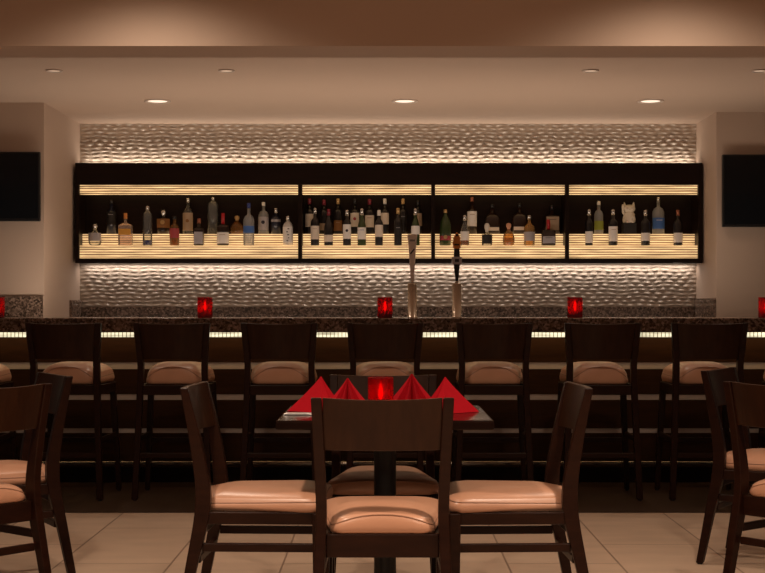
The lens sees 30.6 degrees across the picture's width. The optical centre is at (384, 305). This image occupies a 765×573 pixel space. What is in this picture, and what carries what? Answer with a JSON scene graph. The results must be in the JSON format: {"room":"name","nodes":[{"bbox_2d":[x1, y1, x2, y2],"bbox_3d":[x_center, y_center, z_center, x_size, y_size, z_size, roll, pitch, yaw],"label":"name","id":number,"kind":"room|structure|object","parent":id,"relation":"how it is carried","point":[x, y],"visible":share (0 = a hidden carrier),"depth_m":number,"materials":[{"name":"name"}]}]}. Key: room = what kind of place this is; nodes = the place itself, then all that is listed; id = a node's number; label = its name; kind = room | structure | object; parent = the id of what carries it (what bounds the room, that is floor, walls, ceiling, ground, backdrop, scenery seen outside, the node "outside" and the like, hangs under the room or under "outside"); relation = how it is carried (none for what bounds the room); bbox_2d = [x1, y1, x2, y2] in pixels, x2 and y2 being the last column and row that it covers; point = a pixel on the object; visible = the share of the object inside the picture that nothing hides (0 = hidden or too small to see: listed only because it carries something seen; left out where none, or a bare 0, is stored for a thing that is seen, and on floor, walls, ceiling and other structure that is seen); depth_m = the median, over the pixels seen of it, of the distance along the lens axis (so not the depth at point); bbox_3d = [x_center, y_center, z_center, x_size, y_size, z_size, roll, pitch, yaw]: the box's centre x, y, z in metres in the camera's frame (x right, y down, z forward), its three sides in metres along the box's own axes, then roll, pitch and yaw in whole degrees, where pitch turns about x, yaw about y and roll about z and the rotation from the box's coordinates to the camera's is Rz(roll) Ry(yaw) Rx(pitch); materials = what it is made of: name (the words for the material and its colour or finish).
{"room":"bar","nodes":[
{"label":"bar","id":0,"kind":"room"},
{"bbox_2d":[0,102,79,316],"bbox_3d":[-3.807,-0.205,11.454,2.386,2.710,1.492,0,0,0],"label":"wall","id":1,"kind":"structure","parent":0,"point":[37,258],"depth_m":10.75,"materials":[{"name":"paint"}]},
{"bbox_2d":[0,152,40,220],"bbox_3d":[-3.114,-0.910,10.694,0.972,0.529,0.072,0,0,0],"label":"television","id":2,"kind":"object","parent":1,"relation":"attached to","point":[20,172],"visible":1,"depth_m":10.66,"materials":[{"name":"black metal"}]},
{"bbox_2d":[70,300,81,316],"bbox_3d":[-2.604,0.090,11.791,0.020,0.280,0.382,0,0,0],"label":"trim","id":3,"kind":"structure","parent":1,"relation":"attached to","point":[75,305],"depth_m":11.75,"materials":[{"name":"stone"}]},
{"bbox_2d":[0,58,764,123],"bbox_3d":[0.000,-1.590,9.650,10.000,0.060,5.100,0,0,0],"label":"ceiling","id":4,"kind":"structure","parent":0,"point":[87,90],"depth_m":10.13,"materials":[{"name":"paint"}]},
{"bbox_2d":[0,482,764,572],"bbox_3d":[0.000,1.175,6.850,10.000,0.050,10.700,0,0,0],"label":"floor","id":5,"kind":"structure","parent":0,"point":[100,542],"depth_m":6.90,"materials":[{"name":"beige tile"}]},
{"bbox_2d":[0,364,17,459],"bbox_3d":[-2.522,0.625,8.495,0.475,1.050,0.513,0,0,0],"label":"bar stool","id":6,"kind":"object","parent":5,"relation":"on","point":[5,374],"visible":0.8,"depth_m":8.64,"materials":[{"name":"beige leather"}]},
{"bbox_2d":[0,364,11,382],"bbox_3d":[-2.522,0.403,8.530,0.412,0.130,0.386,0,0,0],"label":"seat cushion","id":7,"kind":"object","parent":6,"relation":"on","point":[5,374],"depth_m":8.60,"materials":[{"name":"beige leather"}]},
{"bbox_2d":[0,383,51,572],"bbox_3d":[-1.566,0.719,5.191,0.535,0.862,0.469,0,0,40],"label":"dining chair","id":8,"kind":"object","parent":5,"relation":"on","point":[22,407],"visible":1,"depth_m":5.19,"materials":[{"name":"brown wood"}]},
{"bbox_2d":[0,481,24,503],"bbox_3d":[-1.600,0.686,5.220,0.446,0.078,0.438,0,0,40],"label":"seat cushion","id":9,"kind":"object","parent":8,"relation":"on","point":[9,493],"depth_m":5.15,"materials":[{"name":"beige leather"}]},
{"bbox_2d":[0,372,75,572],"bbox_3d":[-1.599,0.719,5.818,0.535,0.862,0.469,0,0,-29],"label":"dining chair","id":10,"kind":"object","parent":5,"relation":"on","point":[13,472],"visible":0.73,"depth_m":5.72,"materials":[{"name":"brown wood"}]},
{"bbox_2d":[0,460,44,484],"bbox_3d":[-1.638,0.686,5.796,0.446,0.078,0.438,0,0,-29],"label":"seat cushion","id":11,"kind":"object","parent":10,"relation":"on","point":[13,472],"depth_m":5.69,"materials":[{"name":"beige leather"}]},
{"bbox_2d":[25,323,121,500],"bbox_3d":[-1.891,0.625,8.495,0.475,1.050,0.513,0,0,3],"label":"bar stool","id":12,"kind":"object","parent":5,"relation":"on","point":[95,378],"visible":0.73,"depth_m":8.29,"materials":[{"name":"brown wood"}]},
{"bbox_2d":[43,361,113,384],"bbox_3d":[-1.889,0.403,8.530,0.412,0.130,0.386,0,0,3],"label":"seat cushion","id":13,"kind":"object","parent":12,"relation":"on","point":[81,371],"depth_m":8.35,"materials":[{"name":"beige leather"}]},
{"bbox_2d":[131,323,217,500],"bbox_3d":[-1.261,0.625,8.495,0.475,1.050,0.513,0,0,0],"label":"bar stool","id":14,"kind":"object","parent":5,"relation":"on","point":[152,341],"visible":0.87,"depth_m":8.29,"materials":[{"name":"brown wood"}]},
{"bbox_2d":[146,361,214,384],"bbox_3d":[-1.261,0.403,8.530,0.412,0.130,0.386,0,0,0],"label":"seat cushion","id":15,"kind":"object","parent":14,"relation":"on","point":[169,372],"depth_m":8.34,"materials":[{"name":"beige leather"}]},
{"bbox_2d":[180,381,333,572],"bbox_3d":[-0.469,0.719,5.126,0.535,0.862,0.469,0,0,2],"label":"dining chair","id":16,"kind":"object","parent":5,"relation":"on","point":[280,503],"visible":0.9,"depth_m":4.93,"materials":[{"name":"brown wood"}]},
{"bbox_2d":[211,480,332,512],"bbox_3d":[-0.425,0.686,5.124,0.446,0.078,0.438,0,0,2],"label":"seat cushion","id":17,"kind":"object","parent":16,"relation":"on","point":[265,496],"depth_m":4.96,"materials":[{"name":"beige leather"}]},
{"bbox_2d":[240,323,317,480],"bbox_3d":[-0.626,0.625,8.495,0.475,1.050,0.513,0,0,0],"label":"bar stool","id":18,"kind":"object","parent":5,"relation":"on","point":[259,341],"visible":0.77,"depth_m":8.29,"materials":[{"name":"brown wood"}]},
{"bbox_2d":[251,361,316,384],"bbox_3d":[-0.626,0.403,8.530,0.412,0.130,0.386,0,0,0],"label":"seat cushion","id":19,"kind":"object","parent":18,"relation":"on","point":[272,372],"depth_m":8.34,"materials":[{"name":"beige leather"}]},
{"bbox_2d":[0,332,764,481],"bbox_3d":[0.000,0.658,9.230,8.000,0.983,0.639,0,0,0],"label":"bar counter","id":20,"kind":"object","parent":5,"relation":"on","point":[439,350],"depth_m":9.11,"materials":[{"name":"brown wood"}]},
{"bbox_2d":[42,461,712,465],"bbox_3d":[0.000,1.007,9.021,8.000,0.038,0.179,0,0,0],"label":"rail","id":21,"kind":"object","parent":20,"relation":"attached to","point":[62,463],"visible":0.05,"depth_m":8.93,"materials":[{"name":"metal"}]},
{"bbox_2d":[0,317,764,331],"bbox_3d":[0.000,0.121,9.230,8.000,0.091,0.740,0,0,0],"label":"countertop","id":22,"kind":"structure","parent":20,"relation":"on","point":[7,324],"depth_m":8.86,"materials":[{"name":"stone"}]},
{"bbox_2d":[197,297,212,317],"bbox_3d":[-1.157,0.009,9.000,0.099,0.133,0.099,0,0,0],"label":"candle holder","id":23,"kind":"object","parent":22,"relation":"on","point":[204,307],"visible":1,"depth_m":8.96,"materials":[{"name":"red glass"}]},
{"bbox_2d":[377,297,392,317],"bbox_3d":[0.000,0.009,9.000,0.099,0.133,0.099,0,0,0],"label":"candle holder","id":24,"kind":"object","parent":22,"relation":"on","point":[384,304],"visible":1,"depth_m":8.96,"materials":[{"name":"red glass"}]},
{"bbox_2d":[407,234,416,316],"bbox_3d":[0.181,-0.200,9.339,0.072,0.552,0.151,0,0,0],"label":"tap","id":25,"kind":"object","parent":22,"relation":"on","point":[412,238],"visible":1,"depth_m":9.29,"materials":[{"name":"metal"}]},
{"bbox_2d":[452,232,461,316],"bbox_3d":[0.477,-0.206,9.339,0.072,0.565,0.151,0,0,0],"label":"tap","id":26,"kind":"object","parent":22,"relation":"on","point":[456,260],"visible":1,"depth_m":9.29,"materials":[{"name":"metal"}]},
{"bbox_2d":[567,297,582,317],"bbox_3d":[1.221,0.009,9.000,0.099,0.133,0.099,0,0,0],"label":"candle holder","id":27,"kind":"object","parent":22,"relation":"on","point":[574,307],"visible":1,"depth_m":8.96,"materials":[{"name":"red glass"}]},
{"bbox_2d":[311,398,453,572],"bbox_3d":[-0.008,0.719,4.624,0.469,0.862,0.535,0,0,0],"label":"dining chair","id":28,"kind":"object","parent":5,"relation":"on","point":[361,526],"visible":1,"depth_m":4.42,"materials":[{"name":"brown wood"}]},
{"bbox_2d":[327,496,437,533],"bbox_3d":[-0.008,0.686,4.668,0.438,0.078,0.446,0,0,0],"label":"seat cushion","id":29,"kind":"object","parent":28,"relation":"on","point":[346,514],"depth_m":4.48,"materials":[{"name":"beige leather"}]},
{"bbox_2d":[328,375,438,572],"bbox_3d":[-0.008,0.719,5.631,0.469,0.862,0.535,0,0,0],"label":"dining chair","id":30,"kind":"object","parent":5,"relation":"on","point":[358,480],"visible":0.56,"depth_m":5.45,"materials":[{"name":"brown wood"}]},
{"bbox_2d":[328,466,438,494],"bbox_3d":[-0.008,0.686,5.587,0.438,0.078,0.446,0,0,0],"label":"seat cushion","id":31,"kind":"object","parent":30,"relation":"on","point":[358,480],"depth_m":5.37,"materials":[{"name":"beige leather"}]},
{"bbox_2d":[346,323,423,472],"bbox_3d":[0.000,0.625,8.495,0.475,1.050,0.513,0,0,0],"label":"bar stool","id":32,"kind":"object","parent":5,"relation":"on","point":[365,341],"visible":0.6,"depth_m":8.28,"materials":[{"name":"brown wood"}]},
{"bbox_2d":[356,361,413,375],"bbox_3d":[0.000,0.403,8.530,0.412,0.130,0.386,0,0,0],"label":"seat cushion","id":33,"kind":"object","parent":32,"relation":"on","point":[374,368],"depth_m":8.35,"materials":[{"name":"beige leather"}]},
{"bbox_2d":[275,405,494,572],"bbox_3d":[0.000,0.772,5.200,0.756,0.755,0.756,0,0,0],"label":"dining table","id":34,"kind":"object","parent":5,"relation":"on","point":[384,461],"visible":0.44,"depth_m":5.16,"materials":[{"name":"brown wood"}]},
{"bbox_2d":[288,376,333,411],"bbox_3d":[-0.239,0.329,5.252,0.190,0.129,0.175,0,0,-39],"label":"folded napkin","id":35,"kind":"object","parent":34,"relation":"on","point":[319,389],"visible":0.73,"depth_m":5.24,"materials":[{"name":"red fabric"}]},
{"bbox_2d":[332,378,364,399],"bbox_3d":[-0.128,0.328,5.099,0.178,0.132,0.194,0,0,39],"label":"folded napkin","id":36,"kind":"object","parent":34,"relation":"on","point":[347,390],"visible":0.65,"depth_m":5.08,"materials":[{"name":"red fabric"}]},
{"bbox_2d":[368,376,393,399],"bbox_3d":[-0.016,0.329,5.220,0.097,0.130,0.097,0,0,0],"label":"candle holder","id":37,"kind":"object","parent":34,"relation":"on","point":[379,387],"visible":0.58,"depth_m":5.18,"materials":[{"name":"red glass"}]},
{"bbox_2d":[393,374,430,399],"bbox_3d":[0.112,0.328,5.429,0.178,0.132,0.194,0,0,39],"label":"folded napkin","id":38,"kind":"object","parent":34,"relation":"on","point":[411,389],"visible":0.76,"depth_m":5.41,"materials":[{"name":"red fabric"}]},
{"bbox_2d":[431,377,478,412],"bbox_3d":[0.223,0.329,5.212,0.190,0.129,0.175,0,0,39],"label":"folded napkin","id":39,"kind":"object","parent":34,"relation":"on","point":[445,389],"visible":0.72,"depth_m":5.20,"materials":[{"name":"red fabric"}]},
{"bbox_2d":[451,323,533,481],"bbox_3d":[0.647,0.625,8.495,0.475,1.050,0.513,0,0,0],"label":"bar stool","id":40,"kind":"object","parent":5,"relation":"on","point":[474,341],"visible":0.92,"depth_m":8.29,"materials":[{"name":"brown wood"}]},
{"bbox_2d":[456,361,522,384],"bbox_3d":[0.647,0.403,8.530,0.412,0.130,0.386,0,0,0],"label":"seat cushion","id":41,"kind":"object","parent":40,"relation":"on","point":[480,372],"depth_m":8.34,"materials":[{"name":"beige leather"}]},
{"bbox_2d":[449,381,592,572],"bbox_3d":[0.479,0.719,5.121,0.535,0.862,0.469,0,0,-2],"label":"dining chair","id":42,"kind":"object","parent":5,"relation":"on","point":[471,502],"visible":0.86,"depth_m":4.92,"materials":[{"name":"brown wood"}]},
{"bbox_2d":[449,480,561,512],"bbox_3d":[0.435,0.686,5.119,0.446,0.078,0.438,0,0,-2],"label":"seat cushion","id":43,"kind":"object","parent":42,"relation":"on","point":[466,496],"depth_m":4.95,"materials":[{"name":"beige leather"}]},
{"bbox_2d":[557,323,642,500],"bbox_3d":[1.288,0.625,8.495,0.475,1.050,0.513,0,0,0],"label":"bar stool","id":44,"kind":"object","parent":5,"relation":"on","point":[582,341],"visible":0.85,"depth_m":8.29,"materials":[{"name":"brown wood"}]},
{"bbox_2d":[560,361,627,384],"bbox_3d":[1.288,0.403,8.530,0.412,0.130,0.386,0,0,0],"label":"seat cushion","id":45,"kind":"object","parent":44,"relation":"on","point":[584,372],"depth_m":8.34,"materials":[{"name":"beige leather"}]},
{"bbox_2d":[654,323,749,500],"bbox_3d":[1.920,0.625,8.495,0.475,1.050,0.513,0,0,0],"label":"bar stool","id":46,"kind":"object","parent":5,"relation":"on","point":[689,341],"visible":0.7,"depth_m":8.29,"materials":[{"name":"brown wood"}]},
{"bbox_2d":[661,361,726,384],"bbox_3d":[1.920,0.403,8.530,0.412,0.130,0.386,0,0,0],"label":"seat cushion","id":47,"kind":"object","parent":46,"relation":"on","point":[690,371],"depth_m":8.36,"materials":[{"name":"beige leather"}]},
{"bbox_2d":[696,367,764,563],"bbox_3d":[1.727,0.719,6.303,0.535,0.862,0.469,0,0,31],"label":"dining chair","id":48,"kind":"object","parent":5,"relation":"on","point":[723,465],"visible":0.69,"depth_m":6.22,"materials":[{"name":"brown wood"}]},
{"bbox_2d":[726,448,764,471],"bbox_3d":[1.765,0.686,6.280,0.446,0.078,0.438,0,0,31],"label":"seat cushion","id":49,"kind":"object","parent":48,"relation":"on","point":[755,456],"depth_m":6.19,"materials":[{"name":"beige leather"}]},
{"bbox_2d":[723,381,764,572],"bbox_3d":[1.621,0.719,5.336,0.535,0.862,0.469,0,0,-40],"label":"dining chair","id":50,"kind":"object","parent":5,"relation":"on","point":[745,403],"visible":1,"depth_m":5.34,"materials":[{"name":"brown wood"}]},
{"bbox_2d":[750,479,764,497],"bbox_3d":[1.655,0.686,5.365,0.446,0.078,0.438,0,0,-40],"label":"seat cushion","id":51,"kind":"object","parent":50,"relation":"on","point":[757,490],"depth_m":5.31,"materials":[{"name":"beige leather"}]},
{"bbox_2d":[0,0,764,57],"bbox_3d":[0.000,-1.536,6.960,10.000,0.547,0.320,0,0,0],"label":"ceiling","id":52,"kind":"structure","parent":0,"point":[28,28],"depth_m":6.80,"materials":[{"name":"paint"}]},
{"bbox_2d":[80,124,695,306],"bbox_3d":[0.026,-0.655,11.991,5.280,1.810,0.013,0,0,0],"label":"wall","id":53,"kind":"structure","parent":0,"point":[101,285],"depth_m":12.00,"materials":[{"name":"stone"}]},
{"bbox_2d":[82,307,694,316],"bbox_3d":[0.026,0.118,11.969,5.236,0.223,0.027,0,0,0],"label":"back bar counter","id":54,"kind":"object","parent":53,"relation":"attached to","point":[86,311],"depth_m":11.96,"materials":[{"name":"stone"}]},
{"bbox_2d":[75,163,702,263],"bbox_3d":[0.033,-0.777,11.840,5.245,0.838,0.280,0,0,0],"label":"bar cabinet","id":55,"kind":"object","parent":53,"relation":"attached to","point":[573,189],"visible":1,"depth_m":11.72,"materials":[{"name":"brown wood"}]},
{"bbox_2d":[88,223,101,245],"bbox_3d":[-2.438,-0.600,11.771,0.109,0.187,0.087,0,0,0],"label":"bottle","id":56,"kind":"object","parent":55,"relation":"on","point":[91,236],"visible":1,"depth_m":11.74,"materials":[{"name":"clear glass"}]},
{"bbox_2d":[107,199,115,233],"bbox_3d":[-2.323,-0.757,11.892,0.081,0.295,0.084,0,0,0],"label":"bottle","id":57,"kind":"object","parent":55,"relation":"on","point":[111,214],"visible":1,"depth_m":11.86,"materials":[{"name":"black glass"}]},
{"bbox_2d":[118,213,132,245],"bbox_3d":[-2.182,-0.644,11.771,0.118,0.276,0.087,0,0,0],"label":"bottle","id":58,"kind":"object","parent":55,"relation":"on","point":[120,231],"visible":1,"depth_m":11.76,"materials":[{"name":"orange glass"}]},
{"bbox_2d":[157,209,169,233],"bbox_3d":[-1.882,-0.715,11.891,0.110,0.210,0.114,0,0,0],"label":"bottle","id":59,"kind":"object","parent":55,"relation":"on","point":[163,224],"visible":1,"depth_m":11.85,"materials":[{"name":"brown glass"}]},
{"bbox_2d":[170,216,178,245],"bbox_3d":[-1.770,-0.632,11.771,0.080,0.250,0.081,0,0,0],"label":"bottle","id":60,"kind":"object","parent":55,"relation":"on","point":[174,228],"visible":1,"depth_m":11.74,"materials":[{"name":"orange glass"}]},
{"bbox_2d":[183,198,192,233],"bbox_3d":[-1.673,-0.763,11.891,0.085,0.308,0.089,0,0,0],"label":"bottle","id":61,"kind":"object","parent":55,"relation":"on","point":[187,217],"visible":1,"depth_m":11.86,"materials":[{"name":"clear glass"}]},
{"bbox_2d":[80,185,297,194],"bbox_3d":[-1.642,-0.974,11.740,1.826,0.079,0.030,0,0,0],"label":"light","id":62,"kind":"object","parent":55,"relation":"attached to","point":[84,189],"depth_m":11.72,"materials":[{"name":"beige"}]},
{"bbox_2d":[82,234,297,245],"bbox_3d":[-1.642,-0.556,11.891,1.826,0.103,0.142,0,0,0],"label":"light","id":63,"kind":"object","parent":55,"relation":"on","point":[107,239],"depth_m":11.82,"materials":[{"name":"beige"}]},
{"bbox_2d":[194,218,203,245],"bbox_3d":[-1.564,-0.621,11.771,0.084,0.229,0.086,0,0,0],"label":"bottle","id":64,"kind":"object","parent":55,"relation":"on","point":[198,231],"visible":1,"depth_m":11.73,"materials":[{"name":"brown glass"}]},
{"bbox_2d":[217,213,228,245],"bbox_3d":[-1.362,-0.644,11.767,0.101,0.276,0.096,0,0,0],"label":"bottle","id":65,"kind":"object","parent":55,"relation":"on","point":[222,229],"visible":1,"depth_m":11.74,"materials":[{"name":"brown glass"}]},
{"bbox_2d":[230,215,242,233],"bbox_3d":[-1.257,-0.689,11.893,0.119,0.159,0.110,0,0,0],"label":"bottle","id":66,"kind":"object","parent":55,"relation":"on","point":[236,227],"visible":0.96,"depth_m":11.86,"materials":[{"name":"orange glass"}]},
{"bbox_2d":[243,203,253,245],"bbox_3d":[-1.145,-0.686,11.771,0.093,0.360,0.087,0,0,0],"label":"bottle","id":67,"kind":"object","parent":55,"relation":"on","point":[246,229],"visible":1,"depth_m":11.76,"materials":[{"name":"clear glass"}]},
{"bbox_2d":[258,202,268,233],"bbox_3d":[-1.032,-0.747,11.891,0.089,0.274,0.093,0,0,0],"label":"bottle","id":68,"kind":"object","parent":55,"relation":"on","point":[263,222],"visible":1,"depth_m":11.86,"materials":[{"name":"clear glass"}]},
{"bbox_2d":[271,208,280,233],"bbox_3d":[-0.926,-0.721,11.892,0.081,0.223,0.082,0,0,0],"label":"bottle","id":69,"kind":"object","parent":55,"relation":"on","point":[275,220],"visible":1,"depth_m":11.86,"materials":[{"name":"clear glass"}]},
{"bbox_2d":[283,216,292,245],"bbox_3d":[-0.816,-0.632,11.771,0.084,0.250,0.087,0,0,0],"label":"bottle","id":70,"kind":"object","parent":55,"relation":"on","point":[287,227],"visible":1,"depth_m":11.74,"materials":[{"name":"white glass"}]},
{"bbox_2d":[305,198,312,233],"bbox_3d":[-0.641,-0.761,11.892,0.073,0.304,0.073,0,0,0],"label":"bottle","id":71,"kind":"object","parent":55,"relation":"on","point":[309,211],"visible":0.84,"depth_m":11.86,"materials":[{"name":"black glass"}]},
{"bbox_2d":[311,208,318,245],"bbox_3d":[-0.589,-0.665,11.771,0.073,0.318,0.075,0,0,0],"label":"bottle","id":72,"kind":"object","parent":55,"relation":"on","point":[314,222],"visible":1,"depth_m":11.74,"materials":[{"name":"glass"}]},
{"bbox_2d":[320,199,326,233],"bbox_3d":[-0.518,-0.757,11.892,0.073,0.295,0.073,0,0,0],"label":"bottle","id":73,"kind":"object","parent":55,"relation":"on","point":[323,213],"visible":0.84,"depth_m":11.86,"materials":[{"name":"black glass"}]},
{"bbox_2d":[324,209,332,245],"bbox_3d":[-0.474,-0.661,11.771,0.076,0.309,0.077,0,0,0],"label":"bottle","id":74,"kind":"object","parent":55,"relation":"on","point":[328,228],"visible":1,"depth_m":11.74,"materials":[{"name":"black glass"}]},
{"bbox_2d":[334,198,341,233],"bbox_3d":[-0.399,-0.761,11.892,0.073,0.304,0.075,0,0,0],"label":"bottle","id":75,"kind":"object","parent":55,"relation":"on","point":[337,212],"visible":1,"depth_m":11.86,"materials":[{"name":"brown glass"}]},
{"bbox_2d":[343,210,350,245],"bbox_3d":[-0.320,-0.657,11.770,0.070,0.301,0.073,0,0,0],"label":"bottle","id":76,"kind":"object","parent":55,"relation":"on","point":[346,224],"visible":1,"depth_m":11.74,"materials":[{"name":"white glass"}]},
{"bbox_2d":[350,198,358,233],"bbox_3d":[-0.257,-0.761,11.891,0.075,0.304,0.078,0,0,0],"label":"bottle","id":77,"kind":"object","parent":55,"relation":"on","point":[354,214],"visible":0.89,"depth_m":11.86,"materials":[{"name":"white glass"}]},
{"bbox_2d":[357,208,365,245],"bbox_3d":[-0.195,-0.663,11.771,0.073,0.313,0.075,0,0,0],"label":"bottle","id":78,"kind":"object","parent":55,"relation":"on","point":[361,229],"visible":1,"depth_m":11.74,"materials":[{"name":"green glass"}]},
{"bbox_2d":[302,185,430,194],"bbox_3d":[-0.152,-0.974,11.738,1.077,0.079,0.035,0,0,0],"label":"light","id":79,"kind":"object","parent":55,"relation":"attached to","point":[306,189],"depth_m":11.72,"materials":[{"name":"beige"}]},
{"bbox_2d":[303,234,430,245],"bbox_3d":[-0.152,-0.556,11.891,1.077,0.103,0.142,0,0,0],"label":"light","id":80,"kind":"object","parent":55,"relation":"on","point":[388,239],"depth_m":11.82,"materials":[{"name":"beige"}]},
{"bbox_2d":[365,199,373,233],"bbox_3d":[-0.132,-0.759,11.892,0.077,0.300,0.080,0,0,0],"label":"bottle","id":81,"kind":"object","parent":55,"relation":"on","point":[369,213],"visible":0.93,"depth_m":11.86,"materials":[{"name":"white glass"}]},
{"bbox_2d":[375,210,382,245],"bbox_3d":[-0.051,-0.657,11.771,0.068,0.301,0.068,0,0,0],"label":"bottle","id":82,"kind":"object","parent":55,"relation":"on","point":[378,224],"visible":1,"depth_m":11.74,"materials":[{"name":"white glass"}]},
{"bbox_2d":[381,198,388,233],"bbox_3d":[-0.002,-0.761,11.892,0.069,0.304,0.069,0,0,0],"label":"bottle","id":83,"kind":"object","parent":55,"relation":"on","point":[384,212],"visible":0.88,"depth_m":11.87,"materials":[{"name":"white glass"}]},
{"bbox_2d":[394,208,401,245],"bbox_3d":[0.109,-0.665,11.771,0.066,0.318,0.069,0,0,0],"label":"bottle","id":84,"kind":"object","parent":55,"relation":"on","point":[397,223],"visible":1,"depth_m":11.75,"materials":[{"name":"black glass"}]},
{"bbox_2d":[400,198,406,233],"bbox_3d":[0.153,-0.761,11.892,0.069,0.304,0.071,0,0,0],"label":"bottle","id":85,"kind":"object","parent":55,"relation":"on","point":[403,212],"visible":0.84,"depth_m":11.87,"materials":[{"name":"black glass"}]},
{"bbox_2d":[411,208,419,245],"bbox_3d":[0.257,-0.663,11.771,0.073,0.313,0.074,0,0,0],"label":"bottle","id":86,"kind":"object","parent":55,"relation":"on","point":[415,228],"visible":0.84,"depth_m":11.75,"materials":[{"name":"green glass"}]},
{"bbox_2d":[439,209,450,245],"bbox_3d":[0.507,-0.659,11.768,0.099,0.305,0.096,0,0,0],"label":"bottle","id":87,"kind":"object","parent":55,"relation":"on","point":[445,225],"visible":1,"depth_m":11.74,"materials":[{"name":"green glass"}]},
{"bbox_2d":[467,197,476,233],"bbox_3d":[0.739,-0.768,11.892,0.082,0.316,0.085,0,0,0],"label":"bottle","id":88,"kind":"object","parent":55,"relation":"on","point":[471,213],"visible":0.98,"depth_m":11.86,"materials":[{"name":"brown glass"}]},
{"bbox_2d":[485,204,499,233],"bbox_3d":[0.911,-0.738,11.892,0.124,0.257,0.111,0,0,0],"label":"bottle","id":89,"kind":"object","parent":55,"relation":"on","point":[492,218],"visible":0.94,"depth_m":11.84,"materials":[{"name":"brown glass"}]},
{"bbox_2d":[435,234,562,245],"bbox_3d":[0.963,-0.556,11.891,1.083,0.103,0.142,0,0,0],"label":"light","id":90,"kind":"object","parent":55,"relation":"on","point":[474,239],"depth_m":11.82,"materials":[{"name":"beige"}]},
{"bbox_2d":[435,185,564,194],"bbox_3d":[0.963,-0.974,11.740,1.083,0.079,0.030,0,0,0],"label":"light","id":91,"kind":"object","parent":55,"relation":"attached to","point":[439,189],"depth_m":11.72,"materials":[{"name":"beige"}]},
{"bbox_2d":[512,203,526,233],"bbox_3d":[1.143,-0.742,11.892,0.124,0.266,0.111,0,0,0],"label":"bottle","id":92,"kind":"object","parent":55,"relation":"on","point":[519,220],"visible":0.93,"depth_m":11.84,"materials":[{"name":"brown glass"}]},
{"bbox_2d":[524,215,534,245],"bbox_3d":[1.213,-0.634,11.771,0.093,0.254,0.087,0,0,0],"label":"bottle","id":93,"kind":"object","parent":55,"relation":"on","point":[528,236],"visible":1,"depth_m":11.75,"materials":[{"name":"brown glass"}]},
{"bbox_2d":[541,219,555,245],"bbox_3d":[1.374,-0.617,11.771,0.118,0.221,0.089,0,0,0],"label":"bottle","id":94,"kind":"object","parent":55,"relation":"on","point":[548,237],"visible":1,"depth_m":11.73,"materials":[{"name":"brown glass"}]},
{"bbox_2d":[544,205,559,233],"bbox_3d":[1.419,-0.734,11.892,0.124,0.248,0.113,0,0,0],"label":"bottle","id":95,"kind":"object","parent":55,"relation":"on","point":[554,219],"visible":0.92,"depth_m":11.84,"materials":[{"name":"brown glass"}]},
{"bbox_2d":[585,209,592,245],"bbox_3d":[1.715,-0.659,11.771,0.065,0.305,0.065,0,0,0],"label":"bottle","id":96,"kind":"object","parent":55,"relation":"on","point":[588,224],"visible":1,"depth_m":11.75,"materials":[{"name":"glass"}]},
{"bbox_2d":[608,209,617,245],"bbox_3d":[1.917,-0.659,11.771,0.076,0.305,0.079,0,0,0],"label":"bottle","id":97,"kind":"object","parent":55,"relation":"on","point":[612,226],"visible":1,"depth_m":11.74,"materials":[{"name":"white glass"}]},
{"bbox_2d":[621,223,636,233],"bbox_3d":[2.073,-0.656,11.893,0.116,0.093,0.090,0,0,0],"label":"display box","id":98,"kind":"object","parent":55,"relation":"on","point":[626,228],"visible":1,"depth_m":11.85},
{"bbox_2d":[622,202,635,222],"bbox_3d":[2.067,-0.793,11.888,0.124,0.180,0.099,0,0,0],"label":"cat figurine","id":99,"kind":"object","parent":98,"relation":"on","point":[627,210],"visible":1,"depth_m":11.86,"materials":[{"name":"white ceramic"}]},
{"bbox_2d":[569,234,694,245],"bbox_3d":[2.079,-0.556,11.891,1.075,0.103,0.142,0,0,0],"label":"shelf","id":100,"kind":"object","parent":55,"relation":"on","point":[574,239],"depth_m":11.82,"materials":[{"name":"beige wood"}]},
{"bbox_2d":[569,185,696,194],"bbox_3d":[2.079,-0.974,11.740,1.075,0.079,0.030,0,0,0],"label":"light","id":101,"kind":"object","parent":55,"relation":"attached to","point":[573,189],"depth_m":11.72,"materials":[{"name":"beige"}]},
{"bbox_2d":[641,210,649,245],"bbox_3d":[2.190,-0.657,11.771,0.076,0.301,0.077,0,0,0],"label":"bottle","id":102,"kind":"object","parent":55,"relation":"on","point":[645,224],"visible":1,"depth_m":11.74,"materials":[{"name":"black glass"}]},
{"bbox_2d":[652,197,664,233],"bbox_3d":[2.322,-0.768,11.892,0.102,0.316,0.105,0,0,0],"label":"bottle","id":103,"kind":"object","parent":55,"relation":"on","point":[657,223],"visible":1,"depth_m":11.87,"materials":[{"name":"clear glass"}]},
{"bbox_2d":[673,210,682,245],"bbox_3d":[2.464,-0.657,11.771,0.076,0.301,0.077,0,0,0],"label":"bottle","id":104,"kind":"object","parent":55,"relation":"on","point":[678,225],"visible":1,"depth_m":11.74,"materials":[{"name":"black glass"}]},
{"bbox_2d":[696,112,764,316],"bbox_3d":[3.833,-0.205,11.730,2.334,2.710,0.940,0,0,0],"label":"wall","id":105,"kind":"structure","parent":0,"point":[732,269],"depth_m":11.26,"materials":[{"name":"paint"}]},
{"bbox_2d":[694,298,715,316],"bbox_3d":[2.656,0.084,11.623,0.020,0.293,0.717,0,0,0],"label":"trim","id":106,"kind":"structure","parent":105,"relation":"attached to","point":[704,307],"depth_m":11.56,"materials":[{"name":"stone"}]},
{"bbox_2d":[722,154,764,226],"bbox_3d":[3.199,-0.922,11.224,1.002,0.580,0.072,0,0,0],"label":"television","id":107,"kind":"object","parent":105,"relation":"attached to","point":[743,175],"visible":1,"depth_m":11.19,"materials":[{"name":"black metal"}]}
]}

